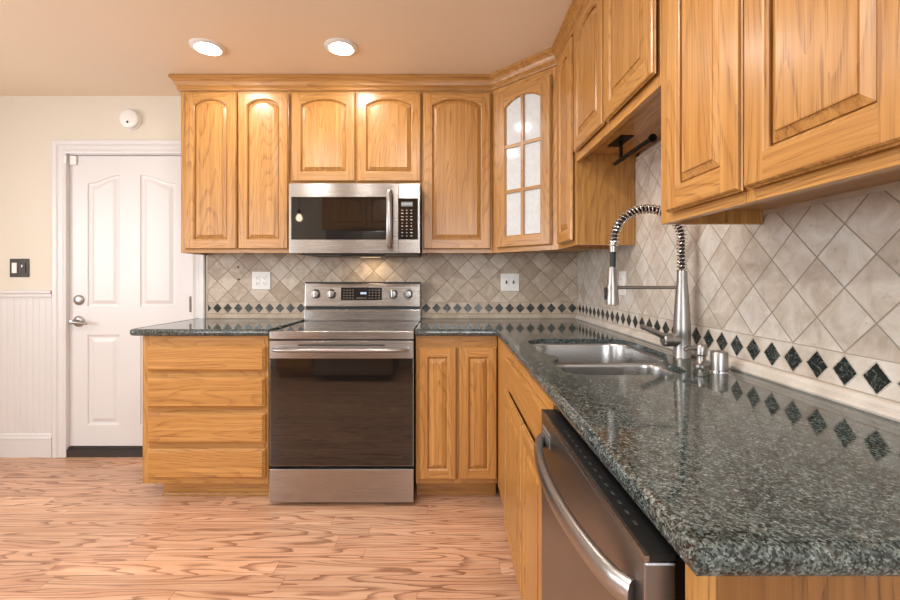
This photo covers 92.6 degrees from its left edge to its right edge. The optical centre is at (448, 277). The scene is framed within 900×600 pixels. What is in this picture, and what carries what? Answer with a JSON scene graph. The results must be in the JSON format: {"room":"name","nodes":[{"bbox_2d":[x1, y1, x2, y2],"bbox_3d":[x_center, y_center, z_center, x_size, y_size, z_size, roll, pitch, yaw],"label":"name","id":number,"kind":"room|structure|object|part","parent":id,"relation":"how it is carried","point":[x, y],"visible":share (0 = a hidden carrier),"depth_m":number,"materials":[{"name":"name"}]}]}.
{"room":"kitchen","nodes":[
{"label":"kitchen","id":0,"kind":"room"},
{"bbox_2d":[0,96,497,455],"bbox_3d":[-1.468,-0.011,2.942,4.865,2.403,0.150,0,0,0],"label":"wall","id":1,"kind":"structure","parent":0,"point":[29,125],"depth_m":2.87,"materials":[{"name":"beige paint"}]},
{"bbox_2d":[10,259,28,276],"bbox_3d":[-2.860,-0.067,2.858,0.128,0.122,0.018,0,0,0],"label":"light switch","id":2,"kind":"object","parent":1,"relation":"attached to","point":[18,267],"visible":1,"depth_m":2.86,"materials":[{"name":"brown metal"}]},
{"bbox_2d":[0,298,51,432],"bbox_3d":[-3.268,0.595,2.863,1.263,0.950,0.004,0,0,0],"label":"wainscoting","id":3,"kind":"structure","parent":1,"relation":"attached to","point":[25,323],"depth_m":2.86,"materials":[{"name":"white paint"}]},
{"bbox_2d":[0,433,51,456],"bbox_3d":[-3.268,1.111,2.858,1.263,0.157,0.018,0,0,0],"label":"baseboard","id":4,"kind":"structure","parent":1,"relation":"attached to","point":[11,444],"depth_m":2.85,"materials":[{"name":"white paint"}]},
{"bbox_2d":[0,290,51,297],"bbox_3d":[-3.268,0.107,2.854,1.263,0.049,0.026,0,0,0],"label":"trim","id":5,"kind":"structure","parent":1,"relation":"attached to","point":[3,293],"depth_m":2.85,"materials":[{"name":"white paint"}]},
{"bbox_2d":[66,446,142,456],"bbox_3d":[-2.125,1.159,2.911,0.836,0.062,0.112,0,0,0],"label":"threshold","id":6,"kind":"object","parent":1,"relation":"attached to","point":[72,451],"depth_m":2.85,"materials":[{"name":"grey"}]},
{"bbox_2d":[52,140,205,457],"bbox_3d":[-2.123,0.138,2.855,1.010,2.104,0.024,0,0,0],"label":"trim","id":7,"kind":"structure","parent":1,"relation":"attached to","point":[60,148],"depth_m":2.85,"materials":[{"name":"white paint"}]},
{"bbox_2d":[68,156,191,445],"bbox_3d":[-2.127,0.153,2.864,0.831,1.942,0.110,0,0,0],"label":"door","id":8,"kind":"structure","parent":1,"relation":"in","point":[129,270],"depth_m":2.88,"materials":[{"name":"white paint"}]},
{"bbox_2d":[64,156,76,164],"bbox_3d":[-2.523,-0.785,2.867,0.077,0.061,0.026,0,0,-19],"label":"sensor","id":9,"kind":"object","parent":8,"relation":"attached to","point":[73,159],"visible":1,"depth_m":2.87,"materials":[{"name":"white plastic"}]},
{"bbox_3d":[-2.463,0.290,2.844,0.158,0.072,0.070,0,0,0],"label":"handle","id":10,"kind":"part","parent":8,"relation":"part of","materials":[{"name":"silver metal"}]},
{"bbox_2d":[119,109,141,129],"bbox_3d":[-2.115,-1.053,2.849,0.136,0.136,0.036,0,0,0],"label":"smoke detector","id":11,"kind":"object","parent":1,"relation":"attached to","point":[130,119],"visible":1,"depth_m":2.83,"materials":[{"name":"white plastic"}]},
{"bbox_2d":[181,91,300,254],"bbox_3d":[-1.289,-0.640,2.720,0.660,0.979,0.291,0,0,0],"label":"upper cabinet","id":12,"kind":"object","parent":1,"relation":"attached to","point":[235,145],"visible":0.98,"depth_m":2.58,"materials":[{"name":"brown wood"}]},
{"bbox_3d":[-1.430,-0.643,2.585,0.312,0.940,0.020,0,0,0],"label":"door","id":13,"kind":"part","parent":12,"relation":"part of","materials":[{"name":"brown wood"}]},
{"bbox_3d":[-1.430,-0.653,2.583,0.193,0.833,0.017,0,0,0],"label":"panel","id":14,"kind":"part","parent":12,"relation":"part of","materials":[{"name":"brown wood"}]},
{"bbox_3d":[-1.115,-0.643,2.585,0.302,0.940,0.020,0,0,0],"label":"door","id":15,"kind":"part","parent":12,"relation":"part of","materials":[{"name":"brown wood"}]},
{"bbox_3d":[-1.115,-0.653,2.583,0.183,0.833,0.017,0,0,0],"label":"panel","id":16,"kind":"part","parent":12,"relation":"part of","materials":[{"name":"brown wood"}]},
{"bbox_2d":[168,0,588,91],"bbox_3d":[-0.156,-1.170,2.071,3.290,0.084,1.376,0,0,43],"label":"crown molding","id":17,"kind":"structure","parent":12,"relation":"attached to","point":[546,59],"depth_m":2.56,"materials":[{"name":"brown wood"}]},
{"bbox_2d":[290,91,421,189],"bbox_3d":[-0.561,-0.841,2.720,0.793,0.578,0.291,0,0,0],"label":"upper cabinet","id":18,"kind":"object","parent":1,"relation":"attached to","point":[336,136],"visible":0.93,"depth_m":2.58,"materials":[{"name":"brown wood"}]},
{"bbox_3d":[-0.752,-0.846,2.585,0.383,0.535,0.020,0,0,0],"label":"door","id":19,"kind":"part","parent":18,"relation":"part of","materials":[{"name":"brown wood"}]},
{"bbox_3d":[-0.752,-0.856,2.583,0.264,0.428,0.017,0,0,0],"label":"panel","id":20,"kind":"part","parent":18,"relation":"part of","materials":[{"name":"brown wood"}]},
{"bbox_2d":[289,183,421,257],"bbox_3d":[-0.544,-0.337,2.638,0.754,0.414,0.433,0,0,0],"label":"microwave","id":21,"kind":"object","parent":18,"relation":"attached to","point":[363,220],"visible":1,"depth_m":2.47,"materials":[{"name":"silver metal"}]},
{"bbox_3d":[-0.339,-0.339,2.449,0.033,0.333,0.056,0,0,0],"label":"handle","id":22,"kind":"part","parent":21,"relation":"part of","materials":[{"name":"silver metal"}]},
{"bbox_3d":[-0.229,-0.344,2.491,0.124,0.400,0.033,0,0,0],"label":"control panel","id":23,"kind":"part","parent":21,"relation":"part of","materials":[{"name":"silver metal"}]},
{"bbox_3d":[-0.359,-0.846,2.585,0.383,0.535,0.020,0,0,0],"label":"door","id":24,"kind":"part","parent":18,"relation":"part of","materials":[{"name":"brown wood"}]},
{"bbox_3d":[-0.359,-0.856,2.583,0.264,0.428,0.017,0,0,0],"label":"panel","id":25,"kind":"part","parent":18,"relation":"part of","materials":[{"name":"brown wood"}]},
{"bbox_2d":[206,253,576,317],"bbox_3d":[-0.381,0.028,2.850,2.462,0.476,0.034,0,0,0],"label":"tile backsplash","id":26,"kind":"structure","parent":1,"relation":"attached to","point":[453,285],"depth_m":2.85,"materials":[{"name":"tile"}]},
{"bbox_3d":[-1.606,0.048,2.860,0.012,0.436,0.014,0,0,0],"label":"edge trim","id":27,"kind":"part","parent":26,"relation":"part of","materials":[{"name":"tile"}]},
{"bbox_2d":[252,272,270,288],"bbox_3d":[-1.245,0.017,2.850,0.122,0.118,0.009,0,0,0],"label":"wall outlet","id":28,"kind":"object","parent":26,"relation":"attached to","point":[260,280],"visible":1,"depth_m":2.85,"materials":[{"name":"white plastic"}]},
{"bbox_2d":[255,275,259,285],"bbox_3d":[-1.268,0.017,2.847,0.033,0.068,0.003,0,0,0],"label":"receptacle","id":29,"kind":"object","parent":28,"relation":"attached to","point":[257,277],"depth_m":2.85,"materials":[{"name":"white plastic"}]},
{"bbox_2d":[262,275,266,285],"bbox_3d":[-1.222,0.017,2.847,0.033,0.068,0.003,0,0,0],"label":"receptacle","id":30,"kind":"object","parent":28,"relation":"attached to","point":[264,277],"depth_m":2.85,"materials":[{"name":"white plastic"}]},
{"bbox_3d":[-0.375,0.252,2.844,2.450,0.030,0.022,0,0,0],"label":"molding","id":31,"kind":"part","parent":26,"relation":"part of","materials":[{"name":"tile"}]},
{"bbox_2d":[501,273,518,290],"bbox_3d":[0.404,0.028,2.849,0.122,0.116,0.011,0,0,0],"label":"wall outlet","id":32,"kind":"object","parent":26,"relation":"attached to","point":[509,281],"visible":1,"depth_m":2.85,"materials":[{"name":"white plastic"}]},
{"bbox_2d":[504,277,508,286],"bbox_3d":[0.381,0.028,2.847,0.033,0.068,0.003,0,0,0],"label":"receptacle","id":33,"kind":"object","parent":32,"relation":"attached to","point":[506,279],"depth_m":2.85,"materials":[{"name":"grey plastic"}]},
{"bbox_2d":[511,277,515,286],"bbox_3d":[0.427,0.028,2.847,0.033,0.068,0.003,0,0,0],"label":"receptacle","id":34,"kind":"object","parent":32,"relation":"attached to","point":[513,279],"depth_m":2.85,"materials":[{"name":"grey plastic"}]},
{"bbox_2d":[422,91,491,254],"bbox_3d":[0.048,-0.640,2.720,0.423,0.979,0.291,0,0,0],"label":"upper cabinet","id":35,"kind":"object","parent":1,"relation":"attached to","point":[456,125],"visible":1,"depth_m":2.58,"materials":[{"name":"brown wood"}]},
{"bbox_3d":[0.048,-0.653,2.583,0.285,0.833,0.017,0,0,0],"label":"panel","id":36,"kind":"part","parent":35,"relation":"part of","materials":[{"name":"brown wood"}]},
{"bbox_2d":[492,66,593,252],"bbox_3d":[0.554,-0.640,2.571,0.587,0.979,0.586,0,0,0],"label":"upper cabinet","id":37,"kind":"object","parent":1,"relation":"attached to","point":[524,111],"visible":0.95,"depth_m":2.42,"materials":[{"name":"brown wood"}]},
{"bbox_3d":[0.420,-0.638,2.431,0.004,0.791,0.242,0,0,-45],"label":"glass pane","id":38,"kind":"part","parent":37,"relation":"part of","materials":[{"name":"white glass"}]},
{"bbox_3d":[0.416,-0.633,2.426,0.370,0.913,0.020,0,0,45],"label":"door","id":39,"kind":"part","parent":37,"relation":"part of","materials":[{"name":"brown wood"}]},
{"bbox_3d":[0.427,-0.640,2.444,0.452,0.979,0.019,0,0,45],"label":"frame","id":40,"kind":"part","parent":37,"relation":"part of","materials":[{"name":"brown wood"}]},
{"bbox_2d":[0,456,520,599],"bbox_3d":[-1.518,1.230,0.817,4.965,0.080,4.500,0,0,0],"label":"floor","id":41,"kind":"structure","parent":0,"point":[72,528],"depth_m":1.92,"materials":[{"name":"brown wood"}]},
{"bbox_2d":[143,336,272,495],"bbox_3d":[-1.290,0.746,2.558,0.667,0.888,0.615,0,0,0],"label":"base cabinet","id":42,"kind":"object","parent":41,"relation":"on","point":[206,399],"visible":0.86,"depth_m":2.25,"materials":[{"name":"brown wood"}]},
{"bbox_3d":[-1.276,0.977,2.262,0.621,0.157,0.024,0,0,0],"label":"drawer","id":43,"kind":"part","parent":42,"relation":"part of","materials":[{"name":"brown wood"}]},
{"bbox_3d":[-1.276,0.789,2.262,0.621,0.160,0.024,0,0,0],"label":"drawer","id":44,"kind":"part","parent":42,"relation":"part of","materials":[{"name":"brown wood"}]},
{"bbox_3d":[-1.276,0.601,2.262,0.621,0.162,0.024,0,0,0],"label":"drawer","id":45,"kind":"part","parent":42,"relation":"part of","materials":[{"name":"brown wood"}]},
{"bbox_3d":[-1.276,0.425,2.262,0.621,0.132,0.024,0,0,0],"label":"drawer","id":46,"kind":"part","parent":42,"relation":"part of","materials":[{"name":"brown wood"}]},
{"bbox_3d":[-1.261,1.180,2.352,0.610,0.020,0.012,0,0,0],"label":"shoe molding","id":47,"kind":"part","parent":42,"relation":"part of","materials":[{"name":"brown wood"}]},
{"bbox_2d":[130,318,303,335],"bbox_3d":[-1.310,0.284,2.550,0.742,0.035,0.632,0,0,0],"label":"countertop","id":48,"kind":"structure","parent":42,"relation":"on","point":[198,326],"depth_m":2.32,"materials":[{"name":"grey stone"}]},
{"bbox_2d":[270,282,420,501],"bbox_3d":[-0.557,0.608,2.500,0.749,1.164,0.657,0,0,0],"label":"electric range","id":49,"kind":"object","parent":41,"relation":"on","point":[343,377],"visible":1,"depth_m":2.23,"materials":[{"name":"silver metal"}]},
{"bbox_3d":[-0.858,0.102,2.761,0.060,0.060,0.031,0,0,0],"label":"knob","id":50,"kind":"part","parent":49,"relation":"part of","materials":[{"name":"silver metal"}]},
{"bbox_3d":[-0.758,0.102,2.761,0.060,0.060,0.031,0,0,0],"label":"knob","id":51,"kind":"part","parent":49,"relation":"part of","materials":[{"name":"silver metal"}]},
{"bbox_3d":[-0.557,0.370,2.202,0.704,0.024,0.061,0,0,0],"label":"handle","id":52,"kind":"part","parent":49,"relation":"part of","materials":[{"name":"silver metal"}]},
{"bbox_3d":[-0.557,1.079,2.250,0.749,0.173,0.038,0,0,0],"label":"storage drawer","id":53,"kind":"part","parent":49,"relation":"part of","materials":[{"name":"silver metal"}]},
{"bbox_3d":[-0.557,0.652,2.250,0.749,0.652,0.038,0,0,0],"label":"oven door","id":54,"kind":"part","parent":49,"relation":"part of","materials":[{"name":"black glass"}]},
{"bbox_3d":[-0.557,0.297,2.246,0.749,0.042,0.030,0,0,0],"label":"trim","id":55,"kind":"part","parent":49,"relation":"part of","materials":[{"name":"silver metal"}]},
{"bbox_2d":[273,321,419,330],"bbox_3d":[-0.557,0.281,2.514,0.737,0.010,0.505,0,0,0],"label":"cooktop","id":56,"kind":"object","parent":49,"relation":"in","point":[305,325],"depth_m":2.45,"materials":[{"name":"black glass"}]},
{"bbox_3d":[-0.361,0.102,2.761,0.060,0.060,0.031,0,0,0],"label":"knob","id":57,"kind":"part","parent":49,"relation":"part of","materials":[{"name":"silver metal"}]},
{"bbox_3d":[-0.263,0.102,2.761,0.060,0.060,0.031,0,0,0],"label":"knob","id":58,"kind":"part","parent":49,"relation":"part of","materials":[{"name":"silver metal"}]},
{"bbox_2d":[416,336,496,494],"bbox_3d":[0.040,0.746,2.560,0.432,0.888,0.610,0,0,0],"label":"base cabinet","id":59,"kind":"object","parent":41,"relation":"on","point":[456,376],"visible":0.99,"depth_m":2.25,"materials":[{"name":"brown wood"}]},
{"bbox_3d":[-0.060,0.712,2.265,0.202,0.697,0.020,0,0,0],"label":"door","id":60,"kind":"part","parent":59,"relation":"part of","materials":[{"name":"brown wood"}]},
{"bbox_3d":[-0.060,0.712,2.263,0.094,0.582,0.017,0,0,0],"label":"panel","id":61,"kind":"part","parent":59,"relation":"part of","materials":[{"name":"brown wood"}]},
{"bbox_3d":[0.154,0.712,2.265,0.199,0.697,0.020,0,0,0],"label":"door","id":62,"kind":"part","parent":59,"relation":"part of","materials":[{"name":"brown wood"}]},
{"bbox_3d":[0.154,0.712,2.263,0.092,0.582,0.017,0,0,0],"label":"panel","id":63,"kind":"part","parent":59,"relation":"part of","materials":[{"name":"brown wood"}]},
{"bbox_2d":[498,338,559,599],"bbox_3d":[0.538,0.746,1.658,0.606,0.888,1.194,0,0,0],"label":"base cabinet","id":64,"kind":"object","parent":41,"relation":"on","point":[521,400],"visible":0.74,"depth_m":1.42,"materials":[{"name":"brown wood"}]},
{"bbox_3d":[0.243,0.767,1.633,0.017,0.471,0.320,0,0,0],"label":"panel","id":65,"kind":"part","parent":64,"relation":"part of","materials":[{"name":"brown wood"}]},
{"bbox_3d":[0.245,0.767,1.633,0.020,0.586,0.435,0,0,0],"label":"door","id":66,"kind":"part","parent":64,"relation":"part of","materials":[{"name":"brown wood"}]},
{"bbox_3d":[0.248,0.393,1.462,0.018,0.110,0.744,0,0,0],"label":"false drawer","id":67,"kind":"part","parent":64,"relation":"part of","materials":[{"name":"brown wood"}]},
{"bbox_3d":[0.267,0.695,1.658,0.019,0.786,1.194,0,0,0],"label":"frame","id":68,"kind":"part","parent":64,"relation":"part of","materials":[{"name":"brown wood"}]},
{"bbox_3d":[0.245,0.767,1.236,0.020,0.586,0.332,0,0,0],"label":"door","id":69,"kind":"part","parent":64,"relation":"part of","materials":[{"name":"brown wood"}]},
{"bbox_3d":[0.243,0.767,1.236,0.017,0.471,0.217,0,0,0],"label":"panel","id":70,"kind":"part","parent":64,"relation":"part of","materials":[{"name":"brown wood"}]},
{"bbox_2d":[415,318,899,575],"bbox_3d":[0.338,0.284,1.646,1.026,0.035,2.441,0,0,0],"label":"countertop","id":71,"kind":"structure","parent":64,"relation":"on","point":[740,473],"depth_m":0.65,"materials":[{"name":"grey stone"}]},
{"bbox_2d":[532,343,678,374],"bbox_3d":[0.546,0.385,1.538,0.477,0.194,0.745,0,0,0],"label":"sink","id":72,"kind":"object","parent":71,"relation":"in","point":[577,358],"visible":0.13,"depth_m":1.80,"materials":[{"name":"silver metal"}]},
{"bbox_3d":[0.546,0.385,1.673,0.437,0.194,0.435,0,0,0],"label":"bowl","id":73,"kind":"part","parent":72,"relation":"part of","materials":[{"name":"silver metal"}]},
{"bbox_3d":[0.509,0.372,1.304,0.362,0.169,0.241,0,0,0],"label":"bowl","id":74,"kind":"part","parent":72,"relation":"part of","materials":[{"name":"silver metal"}]},
{"bbox_2d":[604,204,691,358],"bbox_3d":[0.670,0.009,1.456,0.290,0.517,0.057,0,0,2],"label":"kitchen faucet","id":75,"kind":"object","parent":71,"relation":"on","point":[680,338],"visible":0.84,"depth_m":1.44,"materials":[{"name":"grey metal"}]},
{"bbox_3d":[0.653,0.032,1.452,0.244,0.016,0.040,0,0,0],"label":"support arm","id":76,"kind":"part","parent":75,"relation":"part of","materials":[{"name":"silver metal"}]},
{"bbox_3d":[0.692,0.183,1.448,0.096,0.057,0.030,0,0,-5],"label":"lever","id":77,"kind":"part","parent":75,"relation":"part of","materials":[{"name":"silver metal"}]},
{"bbox_2d":[683,344,709,366],"bbox_3d":[0.754,0.234,1.312,0.078,0.066,0.046,0,0,0],"label":"soap dispenser","id":78,"kind":"object","parent":71,"relation":"on","point":[701,350],"visible":0.99,"depth_m":1.30,"materials":[{"name":"grey metal"}]},
{"bbox_3d":[0.743,0.216,1.312,0.056,0.018,0.016,0,0,0],"label":"spout","id":79,"kind":"part","parent":78,"relation":"part of","materials":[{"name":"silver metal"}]},
{"bbox_2d":[709,350,729,372],"bbox_3d":[0.776,0.238,1.235,0.052,0.058,0.052,0,0,0],"label":"air gap","id":80,"kind":"object","parent":71,"relation":"on","point":[719,359],"visible":1,"depth_m":1.22,"materials":[{"name":"silver metal"}]},
{"bbox_2d":[534,409,684,599],"bbox_3d":[0.500,0.756,0.778,0.650,0.868,0.560,0,0,0],"label":"dishwasher","id":81,"kind":"object","parent":41,"relation":"on","point":[598,543],"visible":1,"depth_m":0.67,"materials":[{"name":"silver metal"}]},
{"bbox_3d":[0.204,0.387,0.778,0.059,0.036,0.515,0,0,0],"label":"handle","id":82,"kind":"part","parent":81,"relation":"part of","materials":[{"name":"silver metal"}]},
{"bbox_2d":[685,563,899,599],"bbox_3d":[0.551,0.746,0.472,0.584,0.888,0.015,0,0,0],"label":"end panel","id":83,"kind":"object","parent":41,"relation":"on","point":[696,587],"visible":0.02,"depth_m":0.47,"materials":[{"name":"brown wood"}]},
{"bbox_3d":[0.567,0.746,0.474,0.554,0.888,0.012,0,0,0],"label":"panel","id":84,"kind":"part","parent":83,"relation":"part of","materials":[{"name":"brown wood"}]},
{"bbox_2d":[0,0,571,95],"bbox_3d":[-1.518,-1.263,0.817,4.965,0.100,4.500,0,0,0],"label":"ceiling","id":85,"kind":"structure","parent":0,"point":[48,47],"depth_m":2.16,"materials":[{"name":"beige paint"}]},
{"bbox_2d":[189,38,225,55],"bbox_3d":[-1.266,-1.204,2.258,0.172,0.018,0.172,0,0,0],"label":"recessed light","id":86,"kind":"object","parent":85,"relation":"in","point":[208,47],"visible":1,"depth_m":2.24,"materials":[{"name":"white plastic"}]},
{"bbox_2d":[324,38,357,55],"bbox_3d":[-0.566,-1.204,2.258,0.172,0.018,0.172,0,0,0],"label":"recessed light","id":87,"kind":"object","parent":85,"relation":"in","point":[336,46],"visible":1,"depth_m":2.24,"materials":[{"name":"white plastic"}]},
{"bbox_2d":[636,138,660,156],"bbox_3d":[0.915,-0.011,0.767,0.100,2.403,4.200,0,0,0],"label":"wall","id":88,"kind":"structure","parent":0,"point":[659,140],"depth_m":1.86,"materials":[{"name":"beige paint"}]},
{"bbox_2d":[557,36,634,248],"bbox_3d":[0.703,-0.640,2.119,0.290,0.979,0.313,0,0,0],"label":"upper cabinet","id":89,"kind":"object","parent":88,"relation":"attached to","point":[591,196],"visible":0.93,"depth_m":1.96,"materials":[{"name":"brown wood"}]},
{"bbox_3d":[0.566,-0.653,2.103,0.017,0.833,0.134,0,0,0],"label":"panel","id":90,"kind":"part","parent":89,"relation":"part of","materials":[{"name":"brown wood"}]},
{"bbox_3d":[0.568,-0.643,2.103,0.020,0.940,0.253,0,0,0],"label":"door","id":91,"kind":"part","parent":89,"relation":"part of","materials":[{"name":"brown wood"}]},
{"bbox_3d":[0.590,-0.640,2.119,0.019,0.979,0.313,0,0,0],"label":"frame","id":92,"kind":"part","parent":89,"relation":"part of","materials":[{"name":"brown wood"}]},
{"bbox_2d":[573,0,660,161],"bbox_3d":[0.703,-0.829,1.569,0.290,0.602,0.783,0,0,0],"label":"upper cabinet","id":93,"kind":"object","parent":88,"relation":"attached to","point":[617,43],"visible":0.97,"depth_m":1.52,"materials":[{"name":"brown wood"}]},
{"bbox_3d":[0.566,-0.848,1.754,0.017,0.444,0.243,0,0,0],"label":"panel","id":94,"kind":"part","parent":93,"relation":"part of","materials":[{"name":"brown wood"}]},
{"bbox_3d":[0.568,-0.838,1.754,0.020,0.551,0.362,0,0,0],"label":"door","id":95,"kind":"part","parent":93,"relation":"part of","materials":[{"name":"brown wood"}]},
{"bbox_3d":[0.566,-0.848,1.369,0.017,0.444,0.256,0,0,0],"label":"panel","id":96,"kind":"part","parent":93,"relation":"part of","materials":[{"name":"brown wood"}]},
{"bbox_3d":[0.568,-0.838,1.369,0.020,0.551,0.375,0,0,0],"label":"door","id":97,"kind":"part","parent":93,"relation":"part of","materials":[{"name":"brown wood"}]},
{"bbox_2d":[608,134,656,165],"bbox_3d":[0.700,-0.513,1.649,0.052,0.092,0.351,0,0,0],"label":"paper towel holder","id":98,"kind":"object","parent":93,"relation":"attached to","point":[622,139],"visible":1,"depth_m":1.70,"materials":[{"name":"black metal"}]},
{"bbox_3d":[0.700,-0.520,1.750,0.013,0.071,0.013,0,0,0],"label":"post","id":99,"kind":"part","parent":98,"relation":"part of","materials":[{"name":"black metal"}]},
{"bbox_3d":[0.700,-0.557,1.755,0.052,0.004,0.140,0,0,0],"label":"mount plate","id":100,"kind":"part","parent":98,"relation":"part of","materials":[{"name":"black metal"}]},
{"bbox_2d":[575,142,899,421],"bbox_3d":[0.847,-0.139,1.581,0.036,0.811,2.548,0,0,0],"label":"tile backsplash","id":101,"kind":"structure","parent":88,"relation":"attached to","point":[806,298],"depth_m":1.08,"materials":[{"name":"tile"}]},
{"bbox_2d":[619,271,625,294],"bbox_3d":[0.846,0.025,2.102,0.009,0.118,0.075,0,0,0],"label":"wall outlet","id":102,"kind":"object","parent":101,"relation":"attached to","point":[622,274],"visible":0.91,"depth_m":2.09,"materials":[{"name":"white plastic"}]},
{"bbox_2d":[620,276,622,289],"bbox_3d":[0.843,0.025,2.102,0.003,0.068,0.033,0,0,0],"label":"receptacle","id":103,"kind":"object","parent":102,"relation":"attached to","point":[621,277],"depth_m":2.10,"materials":[{"name":"grey plastic"}]},
{"bbox_3d":[0.840,0.252,1.569,0.022,0.030,2.524,0,0,0],"label":"molding","id":104,"kind":"part","parent":101,"relation":"part of","materials":[{"name":"tile"}]},
{"bbox_3d":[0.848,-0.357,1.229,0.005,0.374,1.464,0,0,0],"label":"cap molding","id":105,"kind":"part","parent":101,"relation":"part of","materials":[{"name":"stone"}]},
{"bbox_2d":[661,0,899,224],"bbox_3d":[0.703,-0.638,0.827,0.290,0.984,0.700,0,0,0],"label":"upper cabinet","id":106,"kind":"object","parent":88,"relation":"attached to","point":[766,104],"visible":1,"depth_m":0.77,"materials":[{"name":"brown wood"}]},
{"bbox_3d":[0.566,-0.648,0.973,0.017,0.833,0.159,0,0,0],"label":"panel","id":107,"kind":"part","parent":106,"relation":"part of","materials":[{"name":"brown wood"}]},
{"bbox_3d":[0.568,-0.638,0.973,0.020,0.940,0.284,0,0,0],"label":"door","id":108,"kind":"part","parent":106,"relation":"part of","materials":[{"name":"brown wood"}]},
{"bbox_3d":[0.568,-0.638,0.662,0.020,0.940,0.316,0,0,0],"label":"door","id":109,"kind":"part","parent":106,"relation":"part of","materials":[{"name":"brown wood"}]},
{"bbox_3d":[0.566,-0.648,0.662,0.017,0.833,0.191,0,0,0],"label":"panel","id":110,"kind":"part","parent":106,"relation":"part of","materials":[{"name":"brown wood"}]}
]}

